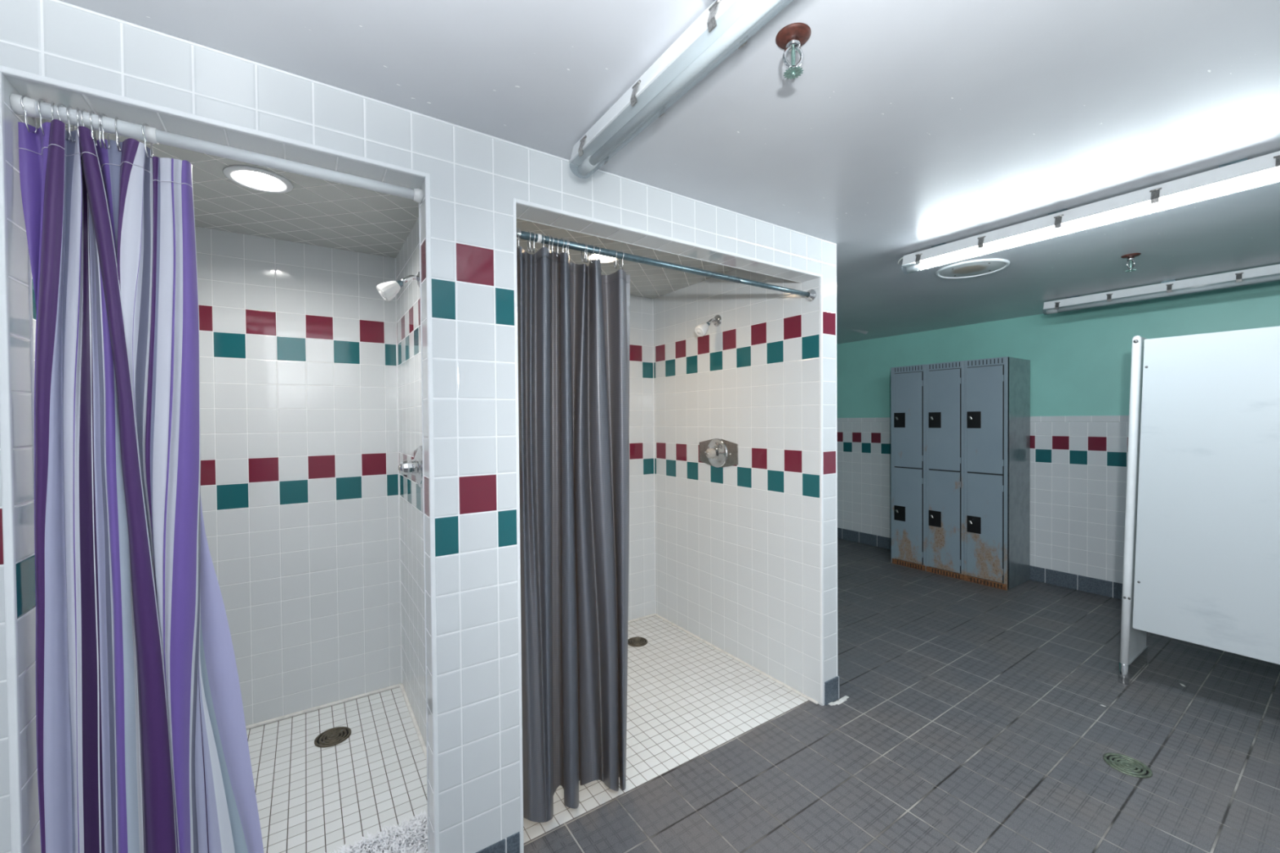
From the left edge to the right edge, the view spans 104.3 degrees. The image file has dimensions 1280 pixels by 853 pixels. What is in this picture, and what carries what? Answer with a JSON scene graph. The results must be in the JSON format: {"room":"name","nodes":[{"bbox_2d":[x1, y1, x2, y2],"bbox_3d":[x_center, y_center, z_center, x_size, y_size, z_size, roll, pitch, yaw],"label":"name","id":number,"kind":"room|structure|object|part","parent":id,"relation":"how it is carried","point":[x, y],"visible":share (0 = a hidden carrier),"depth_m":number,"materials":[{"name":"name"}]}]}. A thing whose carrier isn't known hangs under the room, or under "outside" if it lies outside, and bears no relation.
{"room":"changing room","nodes":[
{"label":"changing room","id":0,"kind":"room"},
{"bbox_2d":[3,75,41,852],"bbox_3d":[-1.233,0.341,0.987,0.022,2.022,0.094,-1,1,-34],"label":"wall","id":1,"kind":"structure","parent":0,"point":[17,242],"depth_m":0.99,"materials":[{"name":"tile"}]},
{"bbox_2d":[24,116,34,487],"bbox_3d":[-1.252,0.340,1.032,0.008,2.022,0.010,-1,1,-34],"label":"trim","id":2,"kind":"structure","parent":1,"relation":"attached to","point":[30,289],"depth_m":1.02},
{"bbox_2d":[27,116,39,368],"bbox_3d":[-1.743,0.245,1.482,0.040,2.208,1.295,-1,1,-34],"label":"wall","id":3,"kind":"structure","parent":0,"point":[30,121],"depth_m":1.34,"materials":[{"name":"tile"}]},
{"bbox_2d":[31,117,418,257],"bbox_3d":[-1.280,-0.845,1.695,0.998,0.001,1.345,-1,1,-34],"label":"ceiling","id":4,"kind":"structure","parent":0,"point":[316,211],"depth_m":1.95,"materials":[{"name":"tile"}]},
{"bbox_2d":[222,164,293,193],"bbox_3d":[-1.302,-0.866,1.702,0.192,0.058,0.192,-1,1,-34],"label":"recessed light","id":5,"kind":"object","parent":4,"relation":"in","point":[258,179],"visible":0.86,"depth_m":1.72,"materials":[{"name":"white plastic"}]},
{"bbox_2d":[0,0,821,852],"bbox_3d":[-1.040,0.255,1.121,4.483,2.188,0.110,-1,1,-34],"label":"wall","id":6,"kind":"structure","parent":0,"point":[48,38],"depth_m":1.17,"materials":[{"name":"tile"}]},
{"bbox_2d":[0,71,22,852],"bbox_3d":[-1.203,0.336,0.951,0.013,2.033,0.013,-1,1,-34],"label":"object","id":7,"kind":"structure","parent":6,"relation":"attached to","point":[6,409],"depth_m":0.95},
{"bbox_2d":[0,65,425,177],"bbox_3d":[-0.896,-0.680,1.150,0.750,0.013,0.013,-1,1,-34],"label":"trim","id":8,"kind":"structure","parent":6,"relation":"attached to","point":[6,70],"depth_m":1.09,"materials":[{"name":"white tile"}]},
{"bbox_2d":[9,93,422,203],"bbox_3d":[-0.922,-0.640,1.188,0.746,0.037,0.037,-1,1,-34],"label":"shower rod","id":9,"kind":"object","parent":6,"relation":"attached to","point":[126,129],"visible":1,"depth_m":1.13,"materials":[{"name":"white metal"}]},
{"bbox_2d":[20,94,37,133],"bbox_3d":[-1.212,-0.619,0.992,0.007,0.074,0.041,-1,1,-20],"label":"curtain hook","id":10,"kind":"object","parent":9,"relation":"hanging from","point":[24,95],"visible":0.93,"depth_m":0.98,"materials":[{"name":"metal"}]},
{"bbox_2d":[37,98,48,135],"bbox_3d":[-1.198,-0.620,1.002,0.007,0.074,0.041,-1,1,-31],"label":"curtain hook","id":11,"kind":"object","parent":9,"relation":"hanging from","point":[39,100],"visible":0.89,"depth_m":0.99,"materials":[{"name":"metal"}]},
{"bbox_2d":[50,101,54,119],"bbox_3d":[-1.186,-0.620,1.010,0.007,0.074,0.041,-1,1,-42],"label":"curtain hook","id":12,"kind":"object","parent":9,"relation":"hanging from","point":[52,102],"visible":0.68,"depth_m":0.99,"materials":[{"name":"metal"}]},
{"bbox_2d":[56,103,70,140],"bbox_3d":[-1.174,-0.620,1.017,0.007,0.074,0.041,-1,1,-22],"label":"curtain hook","id":13,"kind":"object","parent":9,"relation":"hanging from","point":[58,104],"visible":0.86,"depth_m":1.00,"materials":[{"name":"metal"}]},
{"bbox_2d":[66,105,75,142],"bbox_3d":[-1.166,-0.620,1.023,0.007,0.074,0.041,-1,1,-34],"label":"curtain hook","id":14,"kind":"object","parent":9,"relation":"hanging from","point":[68,106],"visible":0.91,"depth_m":1.01,"materials":[{"name":"metal"}]},
{"bbox_2d":[76,106,79,142],"bbox_3d":[-1.158,-0.620,1.029,0.041,0.074,0.007,0,1,44],"label":"curtain hook","id":15,"kind":"object","parent":9,"relation":"hanging from","point":[77,108],"visible":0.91,"depth_m":1.02,"materials":[{"name":"metal"}]},
{"bbox_2d":[80,108,90,129],"bbox_3d":[-1.148,-0.621,1.035,0.007,0.074,0.041,-1,1,-25],"label":"curtain hook","id":16,"kind":"object","parent":9,"relation":"hanging from","point":[82,109],"visible":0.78,"depth_m":1.02,"materials":[{"name":"metal"}]},
{"bbox_2d":[88,110,97,146],"bbox_3d":[-1.141,-0.621,1.041,0.007,0.074,0.041,-1,1,-37],"label":"curtain hook","id":17,"kind":"object","parent":9,"relation":"hanging from","point":[91,111],"visible":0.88,"depth_m":1.03,"materials":[{"name":"metal"}]},
{"bbox_2d":[97,111,103,147],"bbox_3d":[-1.133,-0.621,1.046,0.041,0.074,0.007,0,1,42],"label":"curtain hook","id":18,"kind":"object","parent":9,"relation":"hanging from","point":[99,113],"visible":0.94,"depth_m":1.04,"materials":[{"name":"metal"}]},
{"bbox_2d":[99,113,110,149],"bbox_3d":[-1.125,-0.621,1.050,0.007,0.074,0.041,-1,1,-29],"label":"curtain hook","id":19,"kind":"object","parent":9,"relation":"hanging from","point":[101,114],"visible":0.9,"depth_m":1.04,"materials":[{"name":"metal"}]},
{"bbox_2d":[115,115,121,151],"bbox_3d":[-1.111,-0.621,1.061,0.007,0.074,0.041,-1,1,-39],"label":"curtain hook","id":20,"kind":"object","parent":9,"relation":"hanging from","point":[116,117],"visible":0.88,"depth_m":1.05,"materials":[{"name":"metal"}]},
{"bbox_2d":[142,123,153,157],"bbox_3d":[-1.071,-0.622,1.087,0.007,0.074,0.041,-1,1,-20],"label":"curtain hook","id":21,"kind":"object","parent":9,"relation":"hanging from","point":[144,124],"visible":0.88,"depth_m":1.08,"materials":[{"name":"metal"}]},
{"bbox_2d":[17,119,263,852],"bbox_3d":[-1.085,0.322,1.124,0.368,1.874,0.125,-1,1,-34],"label":"shower curtain","id":22,"kind":"object","parent":21,"relation":"hanging from","point":[142,743],"visible":1,"depth_m":1.06,"materials":[{"name":"purple fabric"}]},
{"bbox_2d":[424,173,439,852],"bbox_3d":[-0.573,0.325,1.375,0.013,2.033,0.013,-1,1,-34],"label":"trim","id":23,"kind":"structure","parent":6,"relation":"attached to","point":[427,179],"depth_m":1.37,"materials":[{"name":"white tile"}]},
{"bbox_2d":[48,0,836,244],"bbox_3d":[-0.970,-0.837,1.094,4.600,0.006,0.007,-1,1,-34],"label":"trim","id":24,"kind":"structure","parent":6,"relation":"attached to","point":[59,2],"depth_m":1.26,"materials":[{"name":"white tile"}]},
{"bbox_2d":[512,197,524,852],"bbox_3d":[-0.371,0.326,1.512,0.011,2.024,0.013,-1,1,-34],"label":"trim","id":25,"kind":"structure","parent":6,"relation":"attached to","point":[513,198],"depth_m":1.51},
{"bbox_2d":[516,217,800,282],"bbox_3d":[0.173,-0.687,1.996,1.466,0.007,0.008,-1,1,-34],"label":"trim","id":26,"kind":"structure","parent":6,"relation":"attached to","point":[517,218],"depth_m":1.89,"materials":[{"name":"white tile"}]},
{"bbox_2d":[516,227,816,301],"bbox_3d":[0.207,-0.610,1.948,1.462,0.057,0.057,-1,1,-34],"label":"shower rod","id":27,"kind":"object","parent":6,"relation":"attached to","point":[811,295],"visible":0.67,"depth_m":1.84,"materials":[{"name":"silver metal"}]},
{"bbox_2d":[526,230,530,252],"bbox_3d":[-0.350,-0.584,1.573,0.007,0.069,0.035,-1,1,-31],"label":"curtain hook","id":28,"kind":"object","parent":27,"relation":"hanging from","point":[529,230],"visible":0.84,"depth_m":1.56,"materials":[{"name":"metal"}]},
{"bbox_2d":[530,231,535,253],"bbox_3d":[-0.340,-0.584,1.581,0.007,0.069,0.035,-1,1,-43],"label":"curtain hook","id":29,"kind":"object","parent":27,"relation":"hanging from","point":[532,231],"visible":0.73,"depth_m":1.57,"materials":[{"name":"metal"}]},
{"bbox_2d":[547,235,554,256],"bbox_3d":[-0.288,-0.585,1.615,0.035,0.069,0.007,0,1,44],"label":"curtain hook","id":30,"kind":"object","parent":27,"relation":"hanging from","point":[550,235],"visible":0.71,"depth_m":1.61,"materials":[{"name":"metal"}]},
{"bbox_2d":[555,236,558,257],"bbox_3d":[-0.270,-0.585,1.627,0.007,0.069,0.035,-1,1,-25],"label":"curtain hook","id":31,"kind":"object","parent":27,"relation":"hanging from","point":[556,237],"visible":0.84,"depth_m":1.62,"materials":[{"name":"metal"}]},
{"bbox_2d":[559,237,564,253],"bbox_3d":[-0.256,-0.586,1.637,0.007,0.069,0.035,-1,1,-37],"label":"curtain hook","id":32,"kind":"object","parent":27,"relation":"hanging from","point":[561,237],"visible":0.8,"depth_m":1.63,"materials":[{"name":"metal"}]},
{"bbox_2d":[516,246,630,822],"bbox_3d":[-0.196,0.362,1.717,0.468,1.921,0.124,-1,1,-34],"label":"shower curtain","id":33,"kind":"object","parent":27,"relation":"hanging from","point":[573,319],"visible":1,"depth_m":1.69,"materials":[{"name":"grey fabric"}]},
{"bbox_2d":[581,242,586,262],"bbox_3d":[-0.190,-0.587,1.681,0.007,0.069,0.035,-1,1,-40],"label":"curtain hook","id":34,"kind":"object","parent":27,"relation":"hanging from","point":[583,242],"visible":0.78,"depth_m":1.67,"materials":[{"name":"metal"}]},
{"bbox_2d":[585,243,587,262],"bbox_3d":[-0.181,-0.587,1.687,0.007,0.069,0.035,-1,1,-20],"label":"curtain hook","id":35,"kind":"object","parent":27,"relation":"hanging from","point":[586,243],"visible":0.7,"depth_m":1.68,"materials":[{"name":"metal"}]},
{"bbox_2d":[590,244,594,264],"bbox_3d":[-0.162,-0.587,1.700,0.007,0.069,0.035,-1,1,-31],"label":"curtain hook","id":36,"kind":"object","parent":27,"relation":"hanging from","point":[592,244],"visible":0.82,"depth_m":1.69,"materials":[{"name":"metal"}]},
{"bbox_2d":[613,248,617,268],"bbox_3d":[-0.086,-0.589,1.751,0.007,0.069,0.035,-1,1,-22],"label":"curtain hook","id":37,"kind":"object","parent":27,"relation":"hanging from","point":[615,249],"visible":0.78,"depth_m":1.74,"materials":[{"name":"metal"}]},
{"bbox_2d":[618,250,623,269],"bbox_3d":[-0.065,-0.589,1.765,0.007,0.069,0.035,-1,1,-34],"label":"curtain hook","id":38,"kind":"object","parent":27,"relation":"hanging from","point":[620,251],"visible":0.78,"depth_m":1.76,"materials":[{"name":"metal"}]},
{"bbox_2d":[515,198,821,277],"bbox_3d":[0.232,-0.691,1.909,1.466,0.013,0.013,-1,1,-34],"label":"trim","id":39,"kind":"structure","parent":6,"relation":"attached to","point":[519,202],"depth_m":1.78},
{"bbox_2d":[627,613,818,704],"bbox_3d":[-0.130,1.317,2.500,1.467,0.010,1.326,-1,1,-34],"label":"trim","id":40,"kind":"structure","parent":6,"relation":"attached to","point":[806,697],"depth_m":2.80,"materials":[{"name":"beige tile"}]},
{"bbox_2d":[828,695,848,706],"bbox_3d":[0.955,1.312,2.380,0.133,0.006,0.032,-1,1,-34],"label":"trim","id":41,"kind":"structure","parent":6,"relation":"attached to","point":[842,700],"depth_m":2.37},
{"bbox_2d":[3,74,817,282],"bbox_3d":[-0.213,-0.693,1.672,2.468,0.030,0.104,-1,1,-34],"label":"wall","id":42,"kind":"structure","parent":0,"point":[36,91],"depth_m":1.26,"materials":[{"name":"tile"}]},
{"bbox_2d":[395,217,426,746],"bbox_3d":[-0.837,0.230,2.083,0.139,2.208,1.310,-1,1,-34],"label":"wall","id":43,"kind":"structure","parent":0,"point":[407,260],"depth_m":2.25,"materials":[{"name":"tile"}]},
{"bbox_2d":[245,683,426,760],"bbox_3d":[-1.287,1.336,1.763,0.999,0.012,1.256,-1,1,-34],"label":"trim","id":44,"kind":"structure","parent":43,"relation":"attached to","point":[401,686],"depth_m":2.32,"materials":[{"name":"beige tile"}]},
{"bbox_2d":[376,271,419,301],"bbox_3d":[-0.946,-0.557,1.956,0.160,0.136,0.068,-1,1,-34],"label":"sprayer","id":45,"kind":"object","parent":43,"relation":"attached to","point":[388,291],"visible":0.96,"depth_m":1.93,"materials":[{"name":"silver metal"}]},
{"bbox_3d":[-0.917,-0.580,1.975,0.078,0.049,0.019,-1,1,-34],"label":"arm","id":46,"kind":"part","parent":45,"relation":"part of","materials":[{"name":"silver metal"}]},
{"bbox_2d":[395,257,402,683],"bbox_3d":[-1.233,0.237,2.544,0.007,2.188,0.007,-1,1,-34],"label":"trim","id":47,"kind":"structure","parent":43,"relation":"attached to","point":[395,258],"depth_m":2.54,"materials":[{"name":"white tile"}]},
{"bbox_2d":[398,445,422,488],"bbox_3d":[-0.925,0.165,2.006,0.090,0.172,0.326,-1,1,-34],"label":"shower valve","id":48,"kind":"object","parent":43,"relation":"attached to","point":[414,467],"visible":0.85,"depth_m":1.98,"materials":[{"name":"metal"}]},
{"bbox_3d":[-0.937,0.165,1.998,0.049,0.059,0.062,-1,1,-34],"label":"knob","id":49,"kind":"part","parent":48,"relation":"part of","materials":[{"name":"silver metal"}]},
{"bbox_2d":[195,226,654,725],"bbox_3d":[-0.995,0.222,2.737,2.603,2.208,0.050,-1,1,-34],"label":"wall","id":50,"kind":"structure","parent":0,"point":[299,420],"depth_m":2.33,"materials":[{"name":"tile"}]},
{"bbox_2d":[419,179,434,852],"bbox_3d":[-0.591,0.330,1.410,0.022,2.022,0.079,-1,1,-34],"label":"wall","id":51,"kind":"structure","parent":0,"point":[422,187],"depth_m":1.40,"materials":[{"name":"tile"}]},
{"bbox_2d":[418,202,429,852],"bbox_3d":[-0.621,0.330,1.438,0.008,2.022,0.010,-1,1,-34],"label":"trim","id":52,"kind":"structure","parent":51,"relation":"attached to","point":[419,202],"depth_m":1.43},
{"bbox_2d":[425,117,520,852],"bbox_3d":[-0.494,0.245,1.474,0.252,2.188,0.085,-1,1,-34],"label":"wall pier","id":53,"kind":"object","parent":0,"point":[473,192],"visible":0.8,"depth_m":1.43,"materials":[{"name":"tile"}]},
{"bbox_2d":[475,831,519,852],"bbox_3d":[-0.462,1.287,1.453,0.229,0.104,0.007,-1,1,-34],"label":"baseboard","id":54,"kind":"object","parent":53,"relation":"attached to","point":[511,844],"visible":1,"depth_m":1.49,"materials":[{"name":"tile"}]},
{"bbox_2d":[516,218,736,298],"bbox_3d":[-0.143,-0.865,2.461,1.466,0.001,1.345,-1,1,-34],"label":"ceiling","id":55,"kind":"structure","parent":0,"point":[646,281],"depth_m":2.65,"materials":[{"name":"tile"}]},
{"bbox_2d":[583,252,620,263],"bbox_3d":[-0.191,-0.887,2.540,0.192,0.058,0.192,-1,1,-34],"label":"recessed light","id":56,"kind":"object","parent":55,"relation":"in","point":[604,260],"visible":0.33,"depth_m":2.60,"materials":[{"name":"white glass"}]},
{"bbox_2d":[59,0,1279,344],"bbox_3d":[0.082,-0.917,2.091,7.662,0.130,4.920,-1,1,-34],"label":"ceiling","id":57,"kind":"structure","parent":0,"point":[907,126],"depth_m":1.34,"materials":[{"name":"paint"}]},
{"bbox_2d":[568,0,786,175],"bbox_3d":[0.175,-0.800,0.962,0.118,0.098,1.310,-1,1,-34],"label":"fluorescent light","id":58,"kind":"object","parent":57,"relation":"attached to","point":[724,24],"visible":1,"depth_m":1.10,"materials":[{"name":"white metal"}]},
{"bbox_2d":[577,155,597,175],"bbox_3d":[-0.155,-0.773,1.475,0.033,0.032,0.062,-1,1,-34],"label":"socket","id":59,"kind":"object","parent":58,"relation":"attached to","point":[585,163],"depth_m":1.46,"materials":[{"name":"white plastic"}]},
{"bbox_2d":[775,22,811,79],"bbox_3d":[0.334,-0.808,1.085,0.074,0.084,0.074,-1,1,-34],"label":"sprinkler head","id":60,"kind":"object","parent":57,"relation":"attached to","point":[790,37],"visible":1,"depth_m":1.08},
{"bbox_3d":[0.334,-0.808,1.085,0.041,0.073,0.030,-1,1,-34],"label":"frame","id":61,"kind":"part","parent":60,"relation":"part of","materials":[{"name":"silver metal"}]},
{"bbox_3d":[0.334,-0.805,1.085,0.009,0.040,0.009,-1,1,-34],"label":"bulb","id":62,"kind":"part","parent":60,"relation":"part of","materials":[{"name":"teal glass"}]},
{"bbox_2d":[840,327,867,334],"bbox_3d":[2.022,-0.902,4.696,0.430,0.024,0.033,-1,1,-34],"label":"fluorescent light","id":63,"kind":"object","parent":57,"relation":"attached to","point":[855,330],"visible":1,"depth_m":4.72,"materials":[{"name":"white metal"}]},
{"bbox_2d":[897,151,1279,272],"bbox_3d":[1.710,-0.827,2.029,0.092,0.097,1.366,-1,1,-34],"label":"fluorescent light","id":64,"kind":"object","parent":57,"relation":"attached to","point":[1245,173],"visible":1,"depth_m":1.88,"materials":[{"name":"white metal"}]},
{"bbox_2d":[906,264,920,272],"bbox_3d":[1.385,-0.800,2.513,0.033,0.032,0.062,-1,1,-34],"label":"socket","id":65,"kind":"object","parent":64,"relation":"attached to","point":[910,268],"depth_m":2.51,"materials":[{"name":"white plastic"}]},
{"bbox_2d":[1120,253,1141,271],"bbox_3d":[2.549,-0.847,2.585,0.074,0.084,0.074,-1,1,-34],"label":"sprinkler head","id":66,"kind":"object","parent":57,"relation":"attached to","point":[1131,257],"visible":1,"depth_m":2.58},
{"bbox_3d":[2.549,-0.847,2.585,0.041,0.073,0.030,-1,1,-34],"label":"frame","id":67,"kind":"part","parent":66,"relation":"part of","materials":[{"name":"silver metal"}]},
{"bbox_2d":[1043,263,1279,314],"bbox_3d":[3.301,-0.854,3.067,0.092,0.097,1.310,-1,1,-34],"label":"fluorescent light","id":68,"kind":"object","parent":57,"relation":"attached to","point":[1271,273],"visible":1,"depth_m":3.07,"materials":[{"name":"white metal"}]},
{"bbox_2d":[1046,308,1057,314],"bbox_3d":[2.961,-0.827,3.574,0.033,0.032,0.062,-1,1,-34],"label":"socket","id":69,"kind":"object","parent":68,"relation":"attached to","point":[1049,311],"depth_m":3.57,"materials":[{"name":"white plastic"}]},
{"bbox_2d":[653,240,836,706],"bbox_3d":[0.172,0.203,3.438,0.117,2.208,2.600,-1,1,-34],"label":"wall","id":70,"kind":"structure","parent":0,"point":[737,547],"depth_m":2.70,"materials":[{"name":"tile"}]},
{"bbox_2d":[652,298,656,613],"bbox_3d":[0.099,0.213,3.441,0.007,2.188,0.008,-1,1,-34],"label":"trim","id":71,"kind":"structure","parent":70,"relation":"attached to","point":[652,299],"depth_m":3.44,"materials":[{"name":"white tile"}]},
{"bbox_2d":[694,314,721,336],"bbox_3d":[0.385,-0.581,2.853,0.160,0.136,0.068,-1,1,-34],"label":"shower head","id":72,"kind":"object","parent":70,"relation":"attached to","point":[700,330],"visible":1,"depth_m":2.83,"materials":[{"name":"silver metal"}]},
{"bbox_3d":[0.414,-0.604,2.872,0.078,0.049,0.019,-1,1,-34],"label":"arm","id":73,"kind":"part","parent":72,"relation":"part of","materials":[{"name":"silver metal"}]},
{"bbox_2d":[699,438,737,467],"bbox_3d":[0.472,0.148,2.805,0.090,0.162,0.305,-1,1,-34],"label":"shower valve","id":74,"kind":"object","parent":70,"relation":"attached to","point":[715,452],"visible":1,"depth_m":2.77,"materials":[{"name":"metal"}]},
{"bbox_3d":[0.407,0.156,2.875,0.049,0.059,0.062,-1,1,-34],"label":"knob","id":75,"kind":"part","parent":74,"relation":"part of","materials":[{"name":"silver metal"}]},
{"bbox_2d":[818,274,824,703],"bbox_3d":[0.852,0.299,2.335,0.014,2.014,0.013,-1,1,-34],"label":"trim","id":76,"kind":"structure","parent":70,"relation":"attached to","point":[820,279],"depth_m":2.33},
{"bbox_2d":[824,675,839,705],"bbox_3d":[0.193,1.253,3.456,0.108,0.108,2.608,-1,1,-34],"label":"baseboard","id":77,"kind":"structure","parent":70,"relation":"attached to","point":[832,686],"depth_m":2.37,"materials":[{"name":"stone"}]},
{"bbox_2d":[835,244,837,676],"bbox_3d":[0.942,0.171,2.393,0.010,2.088,0.010,-1,1,-34],"label":"trim","id":78,"kind":"structure","parent":70,"relation":"attached to","point":[835,245],"depth_m":2.39,"materials":[{"name":"white tile"}]},
{"bbox_2d":[246,537,1279,852],"bbox_3d":[0.101,1.375,2.122,7.662,0.100,4.920,-1,1,-34],"label":"floor","id":79,"kind":"structure","parent":0,"point":[993,733],"depth_m":2.04,"materials":[{"name":"tile"}]},
{"bbox_2d":[314,726,351,747],"bbox_3d":[-1.320,1.334,2.140,0.136,0.006,0.136,-1,1,-34],"label":"floor drain","id":80,"kind":"object","parent":79,"relation":"on","point":[336,735],"visible":1,"depth_m":2.14,"materials":[{"name":"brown metal"}]},
{"bbox_2d":[324,809,427,852],"bbox_3d":[-0.898,1.315,1.428,0.682,0.055,0.287,-1,1,-34],"label":"bath mat","id":81,"kind":"object","parent":79,"relation":"on","point":[411,837],"visible":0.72,"depth_m":1.56,"materials":[{"name":"white fabric"}]},
{"bbox_2d":[627,636,647,646],"bbox_3d":[-0.017,1.311,3.032,0.126,0.006,0.126,-1,1,-34],"label":"floor drain","id":82,"kind":"object","parent":79,"relation":"on","point":[636,641],"visible":0.99,"depth_m":3.02,"materials":[{"name":"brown metal"}]},
{"bbox_2d":[890,356,1030,590],"bbox_3d":[2.774,0.363,4.369,0.466,1.820,0.926,-1,1,-34],"label":"lockers","id":83,"kind":"object","parent":79,"relation":"on","point":[960,430],"visible":1,"depth_m":4.12,"materials":[{"name":"metal"}]},
{"bbox_3d":[2.381,0.796,4.563,0.005,0.136,0.102,-1,1,-34],"label":"handle plate","id":84,"kind":"part","parent":83,"relation":"part of","materials":[{"name":"black plastic"}]},
{"bbox_3d":[2.374,-0.058,4.551,0.005,0.136,0.102,-1,1,-34],"label":"handle plate","id":85,"kind":"part","parent":83,"relation":"part of","materials":[{"name":"black plastic"}]},
{"bbox_3d":[2.426,-0.057,4.498,0.026,0.850,0.248,-1,1,-34],"label":"door","id":86,"kind":"part","parent":83,"relation":"part of","materials":[{"name":"metal"}]},
{"bbox_2d":[893,364,924,373],"bbox_3d":[2.429,-0.518,4.494,0.032,0.056,0.276,-1,1,-34],"label":"vent","id":87,"kind":"object","parent":83,"relation":"attached to","point":[917,368],"depth_m":4.47,"materials":[{"name":"metal"}]},
{"bbox_3d":[2.433,0.801,4.510,0.026,0.842,0.248,-1,1,-34],"label":"door","id":88,"kind":"part","parent":83,"relation":"part of","materials":[{"name":"metal"}]},
{"bbox_2d":[892,558,925,571],"bbox_3d":[2.443,1.250,4.517,0.034,0.046,0.300,-1,1,-34],"label":"vent","id":89,"kind":"object","parent":83,"relation":"attached to","point":[903,562],"depth_m":4.49,"materials":[{"name":"brown metal"}]},
{"bbox_3d":[2.552,0.798,4.309,0.005,0.136,0.102,-1,1,-34],"label":"handle plate","id":90,"kind":"part","parent":83,"relation":"part of","materials":[{"name":"black plastic"}]},
{"bbox_3d":[2.545,-0.056,4.297,0.005,0.136,0.102,-1,1,-34],"label":"handle plate","id":91,"kind":"part","parent":83,"relation":"part of","materials":[{"name":"black plastic"}]},
{"bbox_3d":[2.605,0.803,4.255,0.026,0.842,0.249,-1,1,-34],"label":"door","id":92,"kind":"part","parent":83,"relation":"part of","materials":[{"name":"metal"}]},
{"bbox_3d":[2.598,-0.055,4.244,0.026,0.850,0.249,-1,1,-34],"label":"door","id":93,"kind":"part","parent":83,"relation":"part of","materials":[{"name":"metal"}]},
{"bbox_2d":[927,360,962,370],"bbox_3d":[2.601,-0.516,4.240,0.032,0.056,0.277,-1,1,-34],"label":"vent","id":94,"kind":"object","parent":83,"relation":"attached to","point":[952,366],"depth_m":4.22,"materials":[{"name":"metal"}]},
{"bbox_2d":[926,566,964,580],"bbox_3d":[2.614,1.252,4.263,0.034,0.046,0.301,-1,1,-34],"label":"vent","id":95,"kind":"object","parent":83,"relation":"attached to","point":[952,573],"depth_m":4.24,"materials":[{"name":"brown metal"}]},
{"bbox_3d":[2.607,0.376,4.257,0.028,0.008,0.926,-1,1,-34],"label":"frame rail","id":96,"kind":"part","parent":83,"relation":"part of","materials":[{"name":"grey metal"}]},
{"bbox_3d":[2.722,0.800,4.058,0.005,0.136,0.102,-1,1,-34],"label":"handle plate","id":97,"kind":"part","parent":83,"relation":"part of","materials":[{"name":"black plastic"}]},
{"bbox_3d":[2.715,-0.053,4.046,0.005,0.136,0.102,-1,1,-34],"label":"handle plate","id":98,"kind":"part","parent":83,"relation":"part of","materials":[{"name":"black plastic"}]},
{"bbox_3d":[2.775,0.805,4.003,0.026,0.842,0.251,-1,1,-34],"label":"door","id":99,"kind":"part","parent":83,"relation":"part of","materials":[{"name":"metal"}]},
{"bbox_3d":[2.767,-0.053,3.992,0.026,0.850,0.251,-1,1,-34],"label":"door","id":100,"kind":"part","parent":83,"relation":"part of","materials":[{"name":"metal"}]},
{"bbox_2d":[964,574,1006,590],"bbox_3d":[2.784,1.254,4.011,0.034,0.046,0.303,-1,1,-34],"label":"vent","id":101,"kind":"object","parent":83,"relation":"attached to","point":[990,582],"depth_m":3.99,"materials":[{"name":"brown metal"}]},
{"bbox_2d":[965,356,1005,367],"bbox_3d":[2.771,-0.514,3.988,0.032,0.056,0.279,-1,1,-34],"label":"vent","id":102,"kind":"object","parent":83,"relation":"attached to","point":[995,362],"depth_m":3.96,"materials":[{"name":"metal"}]},
{"bbox_2d":[1103,752,1152,777],"bbox_3d":[1.885,1.310,1.926,0.136,0.006,0.136,-1,1,-34],"label":"floor drain","id":103,"kind":"object","parent":79,"relation":"on","point":[1129,766],"visible":1,"depth_m":1.92,"materials":[{"name":"metal"}]},
{"bbox_2d":[1117,325,1279,684],"bbox_3d":[2.973,0.427,2.036,0.377,1.753,1.425,-1,1,-34],"label":"partition","id":104,"kind":"object","parent":79,"relation":"on","point":[1202,554],"depth_m":2.28,"materials":[{"name":"white metal"}]},
{"bbox_2d":[836,280,1279,583],"bbox_3d":[3.226,0.177,4.218,0.104,2.188,4.920,-1,1,-34],"label":"wall","id":105,"kind":"structure","parent":0,"point":[1080,359],"depth_m":3.94,"materials":[{"name":"teal paint"}]},
{"bbox_2d":[837,527,1122,599],"bbox_3d":[3.195,1.212,4.205,0.020,0.118,4.720,-1,1,-34],"label":"baseboard","id":106,"kind":"structure","parent":105,"relation":"attached to","point":[1096,586],"depth_m":3.98,"materials":[{"name":"grey tile"}]},
{"bbox_2d":[836,415,1128,422],"bbox_3d":[3.186,-0.062,4.189,0.016,0.048,4.720,-1,1,-34],"label":"trim","id":107,"kind":"structure","parent":105,"relation":"attached to","point":[1073,418],"depth_m":3.93,"materials":[{"name":"tile"}]}
]}

